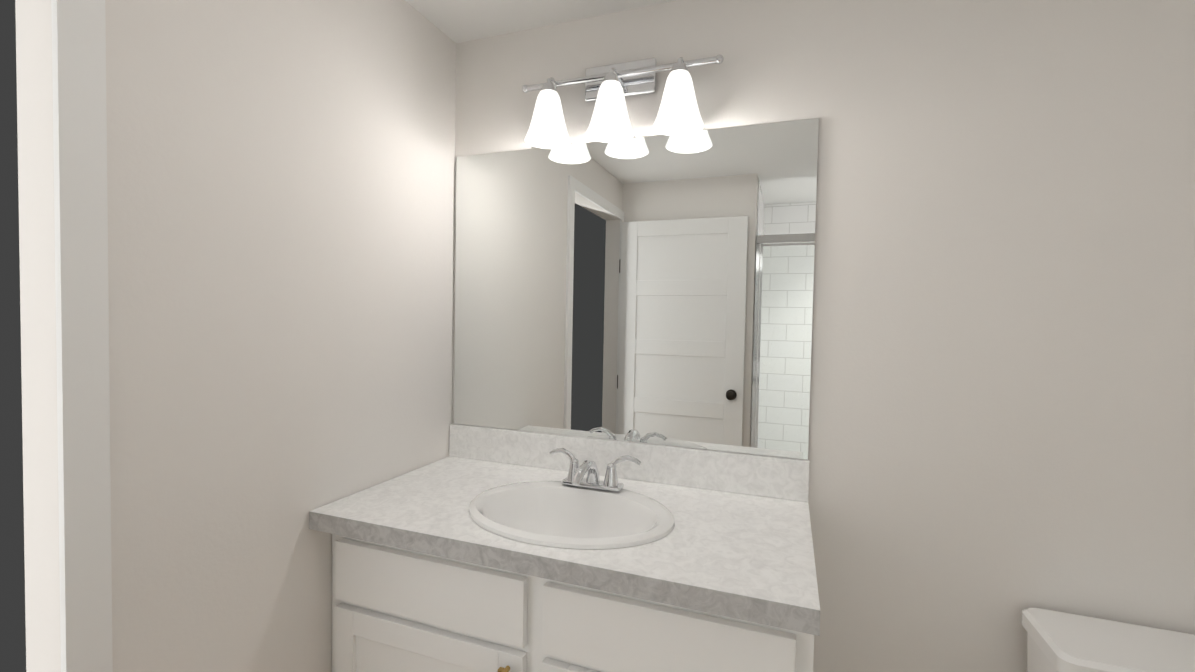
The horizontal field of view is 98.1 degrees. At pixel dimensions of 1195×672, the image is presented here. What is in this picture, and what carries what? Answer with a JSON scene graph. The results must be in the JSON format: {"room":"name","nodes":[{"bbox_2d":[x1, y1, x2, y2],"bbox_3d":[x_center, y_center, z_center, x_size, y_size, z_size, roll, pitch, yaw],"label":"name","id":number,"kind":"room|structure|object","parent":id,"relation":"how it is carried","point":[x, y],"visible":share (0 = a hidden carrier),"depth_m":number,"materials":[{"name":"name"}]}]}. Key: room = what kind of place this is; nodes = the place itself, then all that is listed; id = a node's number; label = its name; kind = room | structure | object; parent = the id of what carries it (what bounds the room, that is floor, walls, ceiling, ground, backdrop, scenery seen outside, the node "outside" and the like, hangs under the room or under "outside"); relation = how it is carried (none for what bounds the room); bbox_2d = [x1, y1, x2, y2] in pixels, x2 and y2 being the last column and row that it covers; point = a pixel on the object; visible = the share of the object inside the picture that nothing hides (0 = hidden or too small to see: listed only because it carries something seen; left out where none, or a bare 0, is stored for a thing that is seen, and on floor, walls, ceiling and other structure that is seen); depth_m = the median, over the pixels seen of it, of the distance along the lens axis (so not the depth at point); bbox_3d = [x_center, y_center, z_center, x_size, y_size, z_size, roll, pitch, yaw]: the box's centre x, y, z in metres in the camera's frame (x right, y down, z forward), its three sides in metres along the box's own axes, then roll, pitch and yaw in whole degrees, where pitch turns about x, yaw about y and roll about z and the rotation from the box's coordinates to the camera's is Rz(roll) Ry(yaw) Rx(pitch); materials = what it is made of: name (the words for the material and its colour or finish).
{"room":"bathroom","nodes":[
{"label":"bathroom","id":0,"kind":"room"},
{"bbox_2d":[15,0,455,671],"bbox_3d":[-0.884,0.214,0.865,0.115,2.360,2.000,2,2,20],"label":"wall","id":1,"kind":"structure","parent":0,"point":[237,258],"depth_m":1.05,"materials":[{"name":"white paint"}]},
{"bbox_2d":[405,0,674,42],"bbox_3d":[0.123,-0.947,0.039,2.506,0.050,3.000,2,2,20],"label":"ceiling","id":2,"kind":"structure","parent":0,"point":[457,21],"depth_m":1.57,"materials":[{"name":"white paint"}]},
{"bbox_2d":[452,0,1194,671],"bbox_3d":[0.601,0.224,1.438,2.506,2.360,0.100,2,2,20],"label":"wall","id":3,"kind":"structure","parent":0,"point":[1002,406],"depth_m":1.26,"materials":[{"name":"white paint"}]},
{"bbox_2d":[522,54,723,148],"bbox_3d":[0.041,-0.691,1.481,0.614,0.235,0.157,2,2,20],"label":"sconce","id":4,"kind":"object","parent":3,"relation":"attached to","point":[609,88],"visible":1,"depth_m":1.48,"materials":[{"name":"white glass"}]},
{"bbox_2d":[454,118,818,459],"bbox_3d":[0.046,-0.136,1.573,1.125,0.906,0.006,2,2,20],"label":"mirror","id":5,"kind":"object","parent":3,"relation":"attached to","point":[657,289],"visible":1,"depth_m":1.53,"materials":[{"name":"clear glass"}]},
{"bbox_3d":[0.077,1.462,0.116,2.506,0.050,3.000,2,2,20],"label":"floor","id":6,"kind":"structure","parent":0,"visible":0},
{"bbox_2d":[309,424,819,671],"bbox_3d":[-0.073,0.859,1.341,1.139,1.071,0.571,2,2,20],"label":"bathroom vanity","id":7,"kind":"object","parent":6,"relation":"on","point":[429,574],"visible":0.81,"depth_m":1.16,"materials":[{"name":"white"}]},
{"bbox_2d":[468,481,674,548],"bbox_3d":[-0.071,0.496,1.281,0.520,0.159,0.390,2,2,20],"label":"sink","id":8,"kind":"object","parent":7,"relation":"in","point":[558,514],"visible":0.58,"depth_m":1.36,"materials":[{"name":"white ceramic"}]},
{"bbox_2d":[550,448,640,491],"bbox_3d":[-0.031,0.367,1.378,0.270,0.094,0.152,2,2,20],"label":"faucet","id":9,"kind":"object","parent":8,"relation":"on","point":[577,473],"visible":1,"depth_m":1.40,"materials":[{"name":"silver metal"}]},
{"bbox_2d":[1021,608,1194,671],"bbox_3d":[1.061,1.041,0.810,0.432,0.785,0.765,2,2,20],"label":"toilet","id":10,"kind":"object","parent":6,"relation":"on","point":[1057,641],"visible":0.94,"depth_m":1.09,"materials":[{"name":"white ceramic"}]}
]}

